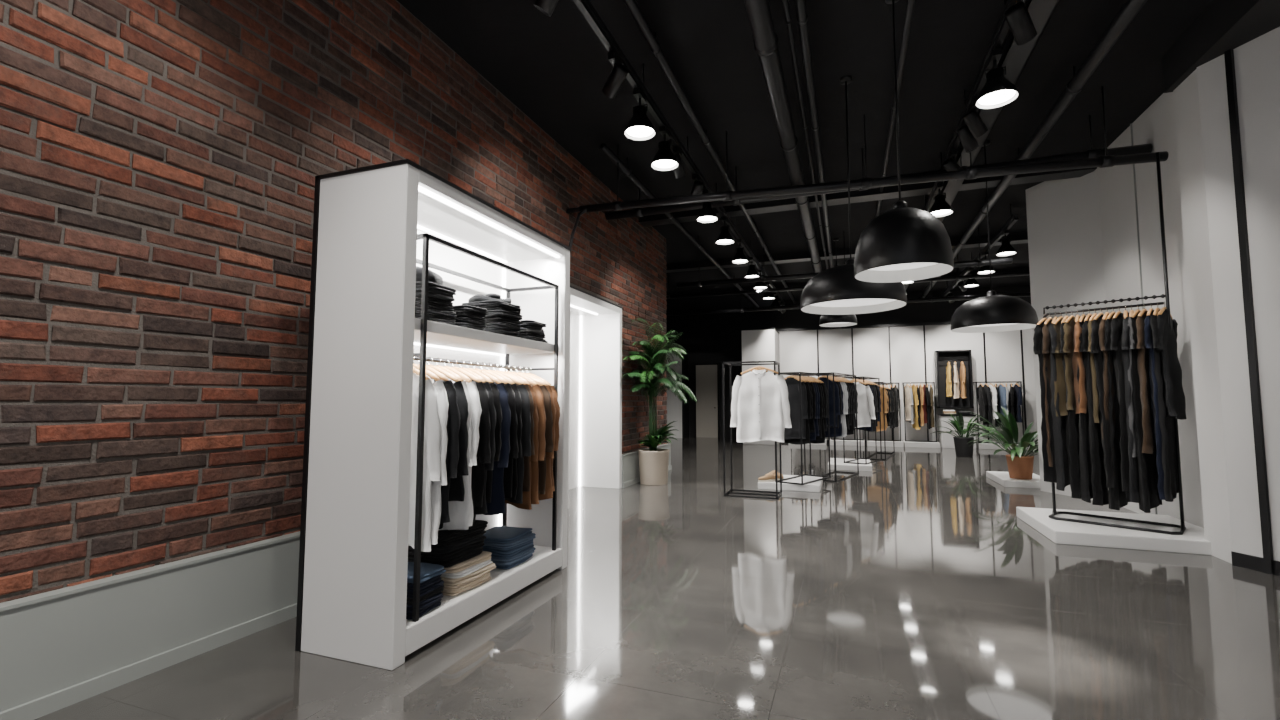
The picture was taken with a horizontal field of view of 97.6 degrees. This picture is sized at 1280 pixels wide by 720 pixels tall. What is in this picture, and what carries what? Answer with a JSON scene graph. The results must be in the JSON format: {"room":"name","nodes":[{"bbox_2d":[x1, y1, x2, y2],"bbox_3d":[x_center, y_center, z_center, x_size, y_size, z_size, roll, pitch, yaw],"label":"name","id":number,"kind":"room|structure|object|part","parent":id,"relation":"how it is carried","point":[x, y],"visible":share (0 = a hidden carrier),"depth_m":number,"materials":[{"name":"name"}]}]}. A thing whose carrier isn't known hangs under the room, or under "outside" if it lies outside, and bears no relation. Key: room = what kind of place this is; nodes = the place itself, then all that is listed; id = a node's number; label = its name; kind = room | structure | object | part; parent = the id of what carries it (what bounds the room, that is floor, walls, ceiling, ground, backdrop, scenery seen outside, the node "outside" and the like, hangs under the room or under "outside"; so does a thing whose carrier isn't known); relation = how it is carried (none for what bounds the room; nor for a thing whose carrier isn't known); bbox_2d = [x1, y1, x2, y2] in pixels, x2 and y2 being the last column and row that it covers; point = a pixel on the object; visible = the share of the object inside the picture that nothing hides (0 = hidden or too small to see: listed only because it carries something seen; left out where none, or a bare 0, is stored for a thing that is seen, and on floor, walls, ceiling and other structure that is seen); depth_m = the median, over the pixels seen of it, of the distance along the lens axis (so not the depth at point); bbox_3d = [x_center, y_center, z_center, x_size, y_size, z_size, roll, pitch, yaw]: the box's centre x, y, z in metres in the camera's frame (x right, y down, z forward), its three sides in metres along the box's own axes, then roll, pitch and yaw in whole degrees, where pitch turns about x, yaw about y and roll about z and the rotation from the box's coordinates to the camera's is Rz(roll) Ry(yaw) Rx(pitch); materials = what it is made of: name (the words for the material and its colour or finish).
{"room":"clothing store","nodes":[
{"label":"clothing store","id":0,"kind":"room"},
{"bbox_2d":[0,0,666,602],"bbox_3d":[-1.808,-0.581,5.204,0.272,4.600,12.808,-2,-4,20],"label":"wall","id":1,"kind":"structure","parent":0,"point":[160,160],"depth_m":3.07,"materials":[{"name":"brick"}]},
{"bbox_2d":[0,443,671,719],"bbox_3d":[-1.647,1.460,4.998,0.095,0.500,12.800,-2,-4,20],"label":"wainscoting","id":2,"kind":"structure","parent":1,"relation":"attached to","point":[61,648],"depth_m":2.73,"materials":[{"name":"paint"}]},
{"bbox_2d":[568,285,622,507],"bbox_3d":[-0.944,0.515,7.982,0.752,2.810,1.865,-2,-4,20],"label":"shelving unit","id":3,"kind":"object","parent":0,"point":[595,323],"depth_m":8.72,"materials":[{"name":"white laminate"}]},
{"bbox_2d":[638,448,669,484],"bbox_3d":[0.226,1.734,9.115,0.520,0.540,0.520,-2,-4,20],"label":"pot","id":4,"kind":"object","parent":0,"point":[653,462],"depth_m":8.91,"materials":[{"name":"ceramic"}]},
{"bbox_2d":[34,437,1279,719],"bbox_3d":[2.411,2.034,8.688,12.800,0.120,22.600,-2,-4,20],"label":"floor","id":5,"kind":"structure","parent":0,"point":[913,586],"depth_m":3.30,"materials":[{"name":"grey concrete"}]},
{"bbox_2d":[295,159,570,669],"bbox_3d":[-1.197,0.311,3.870,0.716,2.630,1.882,-2,-4,20],"label":"shelving unit","id":6,"kind":"object","parent":5,"relation":"on","point":[435,478],"visible":1,"depth_m":3.14,"materials":[{"name":"white laminate"}]},
{"bbox_3d":[-1.155,0.406,3.859,0.484,2.124,1.534,-2,-4,20],"label":"garment frame","id":7,"kind":"part","parent":6,"relation":"part of","materials":[{"name":"black metal"}]},
{"bbox_3d":[-1.217,-0.139,3.910,0.555,0.065,1.690,-2,-4,20],"label":"shelf","id":8,"kind":"part","parent":6,"relation":"part of","materials":[{"name":"white laminate"}]},
{"bbox_2d":[623,318,696,484],"bbox_3d":[0.440,0.701,9.125,0.967,2.601,1.802,-2,-4,20],"label":"potted palm","id":9,"kind":"object","parent":5,"relation":"on","point":[653,461],"visible":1,"depth_m":9.00,"materials":[{"name":"plant"}]},
{"bbox_2d":[666,349,688,437],"bbox_3d":[1.227,1.220,20.375,0.920,3.170,0.770,-2,-4,20],"label":"tall cabinet","id":10,"kind":"object","parent":5,"relation":"on","point":[677,410],"visible":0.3,"depth_m":19.99,"materials":[{"name":"white laminate"}]},
{"bbox_2d":[722,361,791,499],"bbox_3d":[1.698,0.972,7.984,0.945,1.898,0.617,-2,-4,20],"label":"rack","id":11,"kind":"object","parent":5,"relation":"on","point":[759,400],"visible":1,"depth_m":7.77,"materials":[{"name":"white fabric"}]},
{"bbox_2d":[758,475,822,491],"bbox_3d":[2.393,1.935,8.847,0.900,0.100,1.030,-2,-4,20],"label":"display platform","id":12,"kind":"object","parent":5,"relation":"on","point":[815,486],"visible":0.76,"depth_m":8.44,"materials":[{"name":"white laminate"}]},
{"bbox_2d":[758,474,774,481],"bbox_3d":[1.953,1.810,8.618,0.290,0.115,0.100,1,-4,-16],"label":"shoe","id":13,"kind":"object","parent":12,"relation":"on","point":[769,477],"visible":0.92,"depth_m":8.58,"materials":[{"name":"beige leather"}]},
{"bbox_2d":[773,372,830,484],"bbox_3d":[2.567,1.043,8.835,0.564,1.678,1.044,-4,-5,41],"label":"rack","id":14,"kind":"object","parent":12,"relation":"on","point":[808,397],"visible":0.91,"depth_m":8.57,"materials":[{"name":"fabric"}]},
{"bbox_2d":[788,439,826,444],"bbox_3d":[5.204,1.661,17.425,1.100,1.868,0.733,-2,-4,20],"label":"display platform","id":15,"kind":"object","parent":5,"relation":"on","point":[825,443],"visible":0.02,"depth_m":16.91,"materials":[{"name":"white laminate"}]},
{"bbox_2d":[808,372,858,481],"bbox_3d":[3.449,1.152,9.943,0.566,1.818,1.328,-3,-5,36],"label":"rack","id":16,"kind":"object","parent":5,"relation":"on","point":[843,394],"visible":0.66,"depth_m":9.66,"materials":[{"name":"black fabric"}]},
{"bbox_2d":[830,431,864,445],"bbox_3d":[6.282,1.633,17.026,1.000,1.868,0.733,-2,-4,20],"label":"display platform","id":17,"kind":"object","parent":5,"relation":"on","point":[847,442],"visible":0.02,"depth_m":16.69,"materials":[{"name":"white laminate"}]},
{"bbox_2d":[828,458,871,470],"bbox_3d":[4.256,2.115,11.365,0.800,0.100,1.300,-2,-4,20],"label":"display platform","id":18,"kind":"object","parent":5,"relation":"on","point":[840,465],"visible":0.81,"depth_m":10.87,"materials":[{"name":"white laminate"}]},
{"bbox_2d":[842,376,881,464],"bbox_3d":[4.505,1.199,11.286,0.733,1.716,1.351,-3,-5,40],"label":"rack","id":19,"kind":"object","parent":18,"relation":"on","point":[869,401],"visible":0.64,"depth_m":10.92,"materials":[{"name":"black fabric"}]},
{"bbox_2d":[864,382,894,459],"bbox_3d":[5.779,1.434,13.522,0.582,1.766,1.763,-3,-5,32],"label":"rack","id":20,"kind":"object","parent":5,"relation":"on","point":[887,397],"visible":0.45,"depth_m":13.05,"materials":[{"name":"beige fabric"}]},
{"bbox_2d":[867,383,903,446],"bbox_3d":[7.253,1.607,16.667,0.970,1.868,0.733,-2,-4,20],"label":"rack","id":21,"kind":"object","parent":5,"relation":"on","point":[896,392],"visible":0.2,"depth_m":16.43,"materials":[{"name":"black metal"}]},
{"bbox_2d":[902,382,940,447],"bbox_3d":[8.162,1.583,16.331,0.910,1.868,0.733,-2,-4,20],"label":"rack","id":22,"kind":"object","parent":5,"relation":"on","point":[918,403],"visible":1,"depth_m":16.16,"materials":[{"name":"black metal"}]},
{"bbox_2d":[937,414,975,448],"bbox_3d":[9.035,2.023,15.979,0.870,0.940,0.680,-2,-4,20],"label":"base cabinet","id":23,"kind":"object","parent":5,"relation":"on","point":[946,440],"visible":0.6,"depth_m":15.77,"materials":[{"name":"white laminate"}]},
{"bbox_2d":[943,410,970,413],"bbox_3d":[9.038,1.486,15.992,0.681,0.120,0.340,-2,-4,20],"label":"folded clothes","id":24,"kind":"object","parent":23,"relation":"on","point":[944,411],"visible":0.93,"depth_m":15.89,"materials":[{"name":"beige fabric"}]},
{"bbox_2d":[933,412,989,456],"bbox_3d":[7.905,1.783,13.513,1.037,1.068,1.366,3,-5,-33],"label":"potted plant","id":25,"kind":"object","parent":5,"relation":"on","point":[962,448],"visible":0.91,"depth_m":13.36,"materials":[{"name":"green plant"}]},
{"bbox_3d":[7.770,2.082,13.430,0.440,0.460,0.440,-2,-4,20],"label":"pot","id":26,"kind":"part","parent":25,"relation":"part of","materials":[{"name":"ceramic"}]},
{"bbox_2d":[973,381,1029,449],"bbox_3d":[10.042,1.534,15.636,1.180,1.868,0.733,-2,-4,20],"label":"rack","id":27,"kind":"object","parent":5,"relation":"on","point":[990,398],"visible":0.93,"depth_m":15.50,"materials":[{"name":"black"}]},
{"bbox_2d":[986,471,1039,488],"bbox_3d":[6.216,1.959,9.178,0.700,0.100,1.250,-2,-4,20],"label":"display platform","id":28,"kind":"object","parent":5,"relation":"on","point":[1003,478],"visible":0.63,"depth_m":8.77,"materials":[{"name":"white laminate"}]},
{"bbox_2d":[961,406,1038,479],"bbox_3d":[5.798,1.315,8.917,1.577,1.145,1.631,4,-6,-44],"label":"potted plant","id":29,"kind":"object","parent":28,"relation":"on","point":[1020,464],"visible":0.93,"depth_m":8.83,"materials":[{"name":"green plant"}]},
{"bbox_3d":[6.090,1.712,8.970,0.380,0.360,0.380,-2,-4,20],"label":"pot","id":30,"kind":"part","parent":29,"relation":"part of","materials":[{"name":"ceramic"}]},
{"bbox_2d":[1016,507,1211,554],"bbox_3d":[4.799,1.699,5.650,1.400,0.115,1.310,-2,-4,20],"label":"display platform","id":31,"kind":"object","parent":5,"relation":"on","point":[1192,541],"visible":0.74,"depth_m":5.27,"materials":[{"name":"white laminate"}]},
{"bbox_2d":[1033,152,1186,534],"bbox_3d":[4.787,-0.194,5.765,0.703,3.672,1.116,4,-6,-43],"label":"rack","id":32,"kind":"object","parent":31,"relation":"on","point":[1113,402],"visible":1,"depth_m":5.54,"materials":[{"name":"black fabric"}]},
{"bbox_2d":[666,310,777,437],"bbox_3d":[2.614,0.508,20.456,5.100,4.600,0.150,-2,-4,20],"label":"wall","id":33,"kind":"structure","parent":0,"point":[716,337],"depth_m":20.36,"materials":[{"name":"black paint"}]},
{"bbox_2d":[694,363,719,437],"bbox_3d":[2.424,1.460,20.306,0.900,2.680,0.125,-2,-4,20],"label":"door","id":34,"kind":"structure","parent":33,"relation":"in","point":[706,375],"depth_m":20.30,"materials":[{"name":"wood"}]},
{"bbox_2d":[741,328,779,444],"bbox_3d":[3.871,0.848,17.773,1.020,3.540,1.470,-2,-4,20],"label":"wall partition","id":35,"kind":"structure","parent":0,"point":[761,344],"depth_m":17.18,"materials":[{"name":"white paint"}]},
{"bbox_2d":[397,0,1213,312],"bbox_3d":[2.411,-2.674,9.024,12.800,0.120,22.600,-2,-4,20],"label":"ceiling","id":36,"kind":"structure","parent":0,"point":[555,69],"depth_m":5.89,"materials":[{"name":"black paint"}]},
{"bbox_2d":[573,0,784,305],"bbox_3d":[1.076,-2.495,8.225,0.070,0.350,19.400,-2,-4,20],"label":"track","id":37,"kind":"object","parent":36,"relation":"hanging from","point":[586,8],"visible":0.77,"depth_m":5.53,"materials":[{"name":"black metal"}]},
{"bbox_2d":[533,0,557,16],"bbox_3d":[-0.591,-2.470,3.710,0.248,0.344,0.160,-2,-4,20],"label":"track spotlight","id":38,"kind":"object","parent":37,"relation":"hanging from","point":[547,7],"visible":1,"depth_m":3.69,"materials":[{"name":"black metal"}]},
{"bbox_2d":[602,51,628,98],"bbox_3d":[-0.208,-2.404,4.737,0.159,0.329,0.276,2,-5,-28],"label":"track spotlight","id":39,"kind":"object","parent":37,"relation":"hanging from","point":[619,72],"visible":1,"depth_m":4.69,"materials":[{"name":"black metal"}]},
{"bbox_2d":[624,88,654,139],"bbox_3d":[-0.002,-2.333,5.299,0.296,0.390,0.296,-2,-4,20],"label":"track spotlight","id":40,"kind":"object","parent":37,"relation":"hanging from","point":[639,127],"visible":1,"depth_m":5.25,"materials":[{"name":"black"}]},
{"bbox_2d":[651,126,677,170],"bbox_3d":[0.266,-2.282,6.019,0.296,0.390,0.296,-2,-4,20],"label":"track spotlight","id":41,"kind":"object","parent":37,"relation":"hanging from","point":[664,160],"visible":1,"depth_m":5.97,"materials":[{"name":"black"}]},
{"bbox_2d":[673,146,685,178],"bbox_3d":[0.432,-2.272,6.469,0.128,0.345,0.239,-3,-5,39],"label":"track spotlight","id":42,"kind":"object","parent":37,"relation":"hanging from","point":[679,172],"visible":0.76,"depth_m":6.43,"materials":[{"name":"black metal"}]},
{"bbox_2d":[690,174,702,194],"bbox_3d":[0.729,-2.220,7.263,0.137,0.336,0.270,1,-4,-13],"label":"track spotlight","id":43,"kind":"object","parent":37,"relation":"hanging from","point":[697,187],"visible":0.65,"depth_m":7.19,"materials":[{"name":"black metal"}]},
{"bbox_2d":[697,190,717,222],"bbox_3d":[0.937,-2.153,7.824,0.296,0.390,0.296,-2,-4,20],"label":"track spotlight","id":44,"kind":"object","parent":37,"relation":"hanging from","point":[707,214],"visible":0.92,"depth_m":7.76,"materials":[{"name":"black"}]},
{"bbox_2d":[716,216,733,244],"bbox_3d":[1.353,-2.073,8.947,0.296,0.390,0.296,-2,-4,20],"label":"track spotlight","id":45,"kind":"object","parent":37,"relation":"hanging from","point":[724,238],"visible":1,"depth_m":8.89,"materials":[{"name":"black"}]},
{"bbox_2d":[732,239,747,263],"bbox_3d":[1.823,-1.983,10.210,0.296,0.390,0.296,-2,-4,20],"label":"track spotlight","id":46,"kind":"object","parent":37,"relation":"hanging from","point":[740,257],"visible":1,"depth_m":10.15,"materials":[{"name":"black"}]},
{"bbox_2d":[745,257,758,277],"bbox_3d":[2.292,-1.893,11.472,0.296,0.390,0.296,-2,-4,20],"label":"track spotlight","id":47,"kind":"object","parent":37,"relation":"hanging from","point":[751,272],"visible":0.93,"depth_m":11.41,"materials":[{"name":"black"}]},
{"bbox_2d":[754,270,766,288],"bbox_3d":[2.708,-1.812,12.595,0.296,0.390,0.296,-2,-4,20],"label":"track spotlight","id":48,"kind":"object","parent":37,"relation":"hanging from","point":[759,285],"visible":0.67,"depth_m":12.52,"materials":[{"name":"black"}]},
{"bbox_2d":[763,282,774,299],"bbox_3d":[3.195,-1.719,13.904,0.296,0.390,0.296,-2,-4,20],"label":"track spotlight","id":49,"kind":"object","parent":37,"relation":"hanging from","point":[768,295],"visible":0.8,"depth_m":13.83,"materials":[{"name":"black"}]},
{"bbox_2d":[770,292,780,306],"bbox_3d":[3.681,-1.625,15.213,0.296,0.390,0.296,-2,-4,20],"label":"track spotlight","id":50,"kind":"object","parent":37,"relation":"hanging from","point":[775,302],"visible":0.73,"depth_m":15.14,"materials":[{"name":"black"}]},
{"bbox_2d":[600,143,758,306],"bbox_3d":[1.707,-2.235,12.569,0.103,0.251,12.400,-2,-4,20],"label":"conduit pipe","id":51,"kind":"object","parent":36,"relation":"hanging from","point":[604,148],"depth_m":9.14,"materials":[{"name":"black metal"}]},
{"bbox_2d":[624,0,795,303],"bbox_3d":[1.424,-2.564,8.421,0.091,0.186,20.400,-2,-4,20],"label":"conduit pipe","id":52,"kind":"object","parent":36,"relation":"attached to","point":[632,5],"depth_m":5.80,"materials":[{"name":"black metal"}]},
{"bbox_2d":[744,0,821,272],"bbox_3d":[2.324,-2.472,8.080,0.194,0.417,20.400,-2,-4,20],"label":"conduit pipe","id":53,"kind":"object","parent":36,"relation":"attached to","point":[758,11],"depth_m":5.34,"materials":[{"name":"black metal"}]},
{"bbox_2d":[782,0,827,268],"bbox_3d":[2.493,-2.593,8.026,0.046,0.183,20.400,-2,-4,20],"label":"conduit pipe","id":54,"kind":"object","parent":36,"relation":"attached to","point":[785,2],"depth_m":5.72,"materials":[{"name":"black metal"}]},
{"bbox_2d":[795,0,833,267],"bbox_3d":[2.596,-2.578,7.987,0.080,0.220,20.400,-2,-4,20],"label":"conduit pipe","id":55,"kind":"object","parent":36,"relation":"attached to","point":[802,18],"depth_m":5.66,"materials":[{"name":"black metal"}]},
{"bbox_2d":[819,238,856,326],"bbox_3d":[3.959,-1.577,11.258,0.720,1.750,0.720,-2,-4,20],"label":"dome pendant lamp","id":56,"kind":"object","parent":36,"relation":"hanging from","point":[825,320],"visible":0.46,"depth_m":11.02,"materials":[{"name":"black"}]},
{"bbox_3d":[3.959,-1.772,11.272,0.120,1.360,0.120,-2,-4,20],"label":"cord","id":57,"kind":"part","parent":56,"relation":"part of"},
{"bbox_3d":[3.959,-0.904,11.210,0.720,0.400,0.720,-2,-4,20],"label":"lamp shade","id":58,"kind":"part","parent":56,"relation":"part of","materials":[{"name":"black metal"}]},
{"bbox_2d":[826,322,850,323],"bbox_3d":[3.959,-0.770,11.200,0.688,0.001,0.688,-2,-4,20],"label":"diffuser","id":59,"kind":"object","parent":56,"relation":"attached to","point":[837,322],"depth_m":11.49,"materials":[{"name":"white plastic"}]},
{"bbox_2d":[676,226,1012,287],"bbox_3d":[3.645,-2.041,10.873,6.100,0.878,0.120,-2,-4,20],"label":"pipe","id":60,"kind":"object","parent":36,"relation":"hanging from","point":[979,262],"depth_m":11.11,"materials":[{"name":"black metal"}]},
{"bbox_2d":[666,232,1027,272],"bbox_3d":[3.568,-2.291,12.416,12.200,0.160,0.280,-2,-4,20],"label":"ceiling beam","id":61,"kind":"structure","parent":36,"relation":"attached to","point":[1016,238],"depth_m":12.37,"materials":[{"name":"black metal"}]},
{"bbox_2d":[666,267,1028,298],"bbox_3d":[4.750,-2.064,15.596,12.200,0.160,0.280,-2,-4,20],"label":"ceiling beam","id":62,"kind":"structure","parent":36,"relation":"attached to","point":[1023,269],"depth_m":15.77,"materials":[{"name":"black metal"}]},
{"bbox_2d":[666,254,1029,298],"bbox_3d":[4.702,-2.003,12.723,10.100,0.691,0.084,-2,-4,20],"label":"pipe","id":63,"kind":"object","parent":36,"relation":"hanging from","point":[958,277],"depth_m":13.06,"materials":[{"name":"black metal"}]},
{"bbox_2d":[666,281,1030,315],"bbox_3d":[4.859,-1.787,14.574,11.100,0.858,0.120,-2,-4,20],"label":"pipe","id":64,"kind":"object","parent":36,"relation":"hanging from","point":[1023,294],"depth_m":14.83,"materials":[{"name":"black metal"}]},
{"bbox_2d":[800,76,906,314],"bbox_3d":[2.089,-1.685,5.599,0.980,2.340,0.980,-2,-4,20],"label":"dome pendant lamp","id":65,"kind":"object","parent":36,"relation":"hanging from","point":[836,290],"visible":0.81,"depth_m":5.32,"materials":[{"name":"black metal"}]},
{"bbox_3d":[2.089,-1.920,5.616,0.120,1.870,0.120,-2,-4,20],"label":"cord","id":66,"kind":"part","parent":65,"relation":"part of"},
{"bbox_2d":[811,299,894,306],"bbox_3d":[2.089,-0.600,5.521,0.936,0.001,0.936,-2,-4,20],"label":"diffuser","id":67,"kind":"object","parent":65,"relation":"attached to","point":[849,302],"depth_m":5.71,"materials":[{"name":"white plastic"}]},
{"bbox_2d":[638,167,1096,226],"bbox_3d":[3.091,-2.552,8.763,6.550,0.160,0.280,-2,-4,20],"label":"ceiling beam","id":68,"kind":"structure","parent":36,"relation":"attached to","point":[916,189],"depth_m":8.57,"materials":[{"name":"black metal"}]},
{"bbox_2d":[566,86,1168,251],"bbox_3d":[2.117,-2.027,6.313,6.435,1.557,1.046,-2,-4,20],"label":"pipe","id":69,"kind":"object","parent":36,"relation":"hanging from","point":[1112,160],"depth_m":6.29,"materials":[{"name":"black metal"}]},
{"bbox_2d":[605,115,1151,219],"bbox_3d":[2.570,-2.458,7.346,6.550,0.550,0.144,-2,-4,20],"label":"pipe","id":70,"kind":"object","parent":36,"relation":"hanging from","point":[1143,148],"depth_m":7.23,"materials":[{"name":"black metal"}]},
{"bbox_2d":[876,0,914,216],"bbox_3d":[3.365,-2.644,7.706,0.057,0.128,20.400,-2,-4,20],"label":"conduit pipe","id":71,"kind":"object","parent":36,"relation":"attached to","point":[910,7],"depth_m":5.44,"materials":[{"name":"black metal"}]},
{"bbox_2d":[854,0,953,282],"bbox_3d":[2.037,-1.804,4.429,0.700,2.270,0.700,-2,-4,20],"label":"dome pendant lamp","id":72,"kind":"object","parent":36,"relation":"hanging from","point":[903,243],"visible":1,"depth_m":4.15,"materials":[{"name":"black metal"}]},
{"bbox_3d":[2.037,-2.083,4.449,0.120,1.710,0.120,-2,-4,20],"label":"cord","id":73,"kind":"part","parent":72,"relation":"part of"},
{"bbox_2d":[868,263,936,270],"bbox_3d":[2.037,-0.772,4.356,0.668,0.001,0.668,-2,-4,20],"label":"diffuser","id":74,"kind":"object","parent":72,"relation":"attached to","point":[907,265],"depth_m":4.54,"materials":[{"name":"white plastic"}]},
{"bbox_3d":[2.037,-0.956,4.369,0.700,0.570,0.700,-2,-4,20],"label":"lamp shade","id":75,"kind":"part","parent":72,"relation":"part of","materials":[{"name":"black metal"}]},
{"bbox_2d":[924,0,1012,211],"bbox_3d":[3.898,-2.570,7.182,0.070,0.350,19.400,-2,-4,20],"label":"track","id":76,"kind":"object","parent":36,"relation":"hanging from","point":[1002,28],"visible":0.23,"depth_m":5.17,"materials":[{"name":"black metal"}]},
{"bbox_2d":[929,183,952,216],"bbox_3d":[4.054,-2.171,7.576,0.306,0.390,0.306,-2,-4,20],"label":"track spotlight","id":77,"kind":"object","parent":76,"relation":"hanging from","point":[940,208],"visible":0.87,"depth_m":7.52,"materials":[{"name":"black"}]},
{"bbox_2d":[942,149,962,180],"bbox_3d":[3.670,-2.271,6.548,0.269,0.336,0.157,2,-4,-24],"label":"track spotlight","id":78,"kind":"object","parent":76,"relation":"hanging from","point":[950,164],"visible":0.61,"depth_m":6.49,"materials":[{"name":"black metal"}]},
{"bbox_2d":[957,121,978,152],"bbox_3d":[3.395,-2.320,5.802,0.204,0.345,0.164,-2,-4,20],"label":"track spotlight","id":79,"kind":"object","parent":76,"relation":"hanging from","point":[969,143],"visible":0.81,"depth_m":5.75,"materials":[{"name":"black metal"}]},
{"bbox_2d":[962,99,987,137],"bbox_3d":[3.271,-2.345,5.473,0.259,0.341,0.152,2,-5,-27],"label":"track spotlight","id":80,"kind":"object","parent":76,"relation":"hanging from","point":[973,121],"visible":0.98,"depth_m":5.43,"materials":[{"name":"black metal"}]},
{"bbox_2d":[975,48,1018,108],"bbox_3d":[2.988,-2.376,4.705,0.306,0.390,0.306,-2,-4,20],"label":"track spotlight","id":81,"kind":"object","parent":76,"relation":"hanging from","point":[998,91],"visible":1,"depth_m":4.67,"materials":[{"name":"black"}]},
{"bbox_2d":[1005,0,1036,45],"bbox_3d":[2.732,-2.453,4.022,0.274,0.333,0.136,3,-5,-37],"label":"track spotlight","id":82,"kind":"object","parent":76,"relation":"hanging from","point":[1018,18],"visible":1,"depth_m":3.98,"materials":[{"name":"black metal"}]},
{"bbox_2d":[942,204,1018,296],"bbox_3d":[7.356,-2.190,12.499,0.070,0.350,7.400,-2,-4,20],"label":"track","id":83,"kind":"object","parent":36,"relation":"hanging from","point":[1014,218],"visible":0.67,"depth_m":10.54,"materials":[{"name":"black metal"}]},
{"bbox_2d":[948,290,953,302],"bbox_3d":[8.223,-1.680,14.811,0.128,0.339,0.264,-3,-5,36],"label":"track spotlight","id":84,"kind":"object","parent":83,"relation":"hanging from","point":[950,293],"visible":0.66,"depth_m":14.76,"materials":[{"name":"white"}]},
{"bbox_2d":[958,279,966,291],"bbox_3d":[7.665,-1.796,13.315,0.278,0.320,0.129,4,-5,-41],"label":"track spotlight","id":85,"kind":"object","parent":83,"relation":"hanging from","point":[961,284],"visible":0.92,"depth_m":13.26,"materials":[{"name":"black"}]},
{"bbox_2d":[964,268,978,286],"bbox_3d":[7.321,-1.828,12.379,0.296,0.390,0.296,-2,-4,20],"label":"track spotlight","id":86,"kind":"object","parent":83,"relation":"hanging from","point":[972,282],"visible":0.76,"depth_m":12.31,"materials":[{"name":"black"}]},
{"bbox_2d":[978,252,994,273],"bbox_3d":[6.834,-1.921,11.070,0.296,0.390,0.296,-2,-4,20],"label":"track spotlight","id":87,"kind":"object","parent":83,"relation":"hanging from","point":[985,269],"visible":0.62,"depth_m":11.01,"materials":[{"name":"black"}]},
{"bbox_2d":[996,230,1015,255],"bbox_3d":[6.313,-2.022,9.667,0.296,0.390,0.296,-2,-4,20],"label":"track spotlight","id":88,"kind":"object","parent":83,"relation":"hanging from","point":[1006,249],"visible":1,"depth_m":9.62,"materials":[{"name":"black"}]},
{"bbox_2d":[904,0,1058,290],"bbox_3d":[4.218,-2.600,7.386,0.204,0.260,20.400,-2,-4,20],"label":"cable tray","id":89,"kind":"object","parent":36,"relation":"hanging from","point":[1014,57],"depth_m":5.00,"materials":[{"name":"black metal"}]},
{"bbox_2d":[950,140,1037,332],"bbox_3d":[4.356,-1.571,6.994,0.920,2.370,0.920,-2,-4,20],"label":"dome pendant lamp","id":90,"kind":"object","parent":36,"relation":"hanging from","point":[992,312],"visible":0.99,"depth_m":6.67,"materials":[{"name":"black metal"}]},
{"bbox_3d":[4.356,-1.800,7.010,0.120,1.910,0.120,-2,-4,20],"label":"cord","id":91,"kind":"part","parent":90,"relation":"part of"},
{"bbox_2d":[969,323,1019,326],"bbox_3d":[4.356,-0.469,6.915,0.879,0.001,0.879,-2,-4,20],"label":"diffuser","id":92,"kind":"object","parent":90,"relation":"attached to","point":[1016,323],"depth_m":7.24,"materials":[{"name":"white plastic"}]},
{"bbox_2d":[920,0,1146,297],"bbox_3d":[4.865,-2.613,7.147,0.137,0.268,20.400,-2,-4,20],"label":"conduit pipe","id":93,"kind":"object","parent":36,"relation":"attached to","point":[1131,8],"depth_m":5.55,"materials":[{"name":"black metal"}]},
{"bbox_2d":[776,285,1037,445],"bbox_3d":[8.094,0.255,16.904,7.750,4.600,0.220,-2,-4,20],"label":"wall","id":94,"kind":"structure","parent":0,"point":[899,345],"depth_m":16.87,"materials":[{"name":"white paint"}]},
{"bbox_2d":[934,350,973,407],"bbox_3d":[9.081,0.556,16.206,0.890,1.660,0.512,-2,-4,20],"label":"display niche","id":95,"kind":"object","parent":94,"relation":"attached to","point":[953,368],"visible":1,"depth_m":16.25,"materials":[{"name":"black paint"}]},
{"bbox_2d":[1025,167,1105,499],"bbox_3d":[6.147,-0.385,7.948,0.160,4.600,1.182,1,-4,-9],"label":"wall","id":96,"kind":"structure","parent":0,"point":[1066,265],"depth_m":8.03,"materials":[{"name":"white paint"}]},
{"bbox_2d":[1098,92,1203,527],"bbox_3d":[5.760,-0.511,6.178,0.135,4.600,2.490,-2,-4,20],"label":"wall","id":97,"kind":"structure","parent":0,"point":[1129,198],"depth_m":6.18,"materials":[{"name":"white paint"}]},
{"bbox_2d":[1162,0,1279,92],"bbox_3d":[4.726,-3.028,0.770,2.720,0.350,8.720,-2,-4,20],"label":"ceiling beam","id":98,"kind":"structure","parent":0,"point":[1225,25],"depth_m":4.58,"materials":[{"name":"black paint"}]},
{"bbox_2d":[1173,27,1279,575],"bbox_3d":[4.042,-0.715,0.865,0.637,4.250,8.726,-1,-4,16],"label":"wall","id":99,"kind":"structure","parent":0,"point":[1227,110],"depth_m":4.60,"materials":[{"name":"white paint"}]}
]}

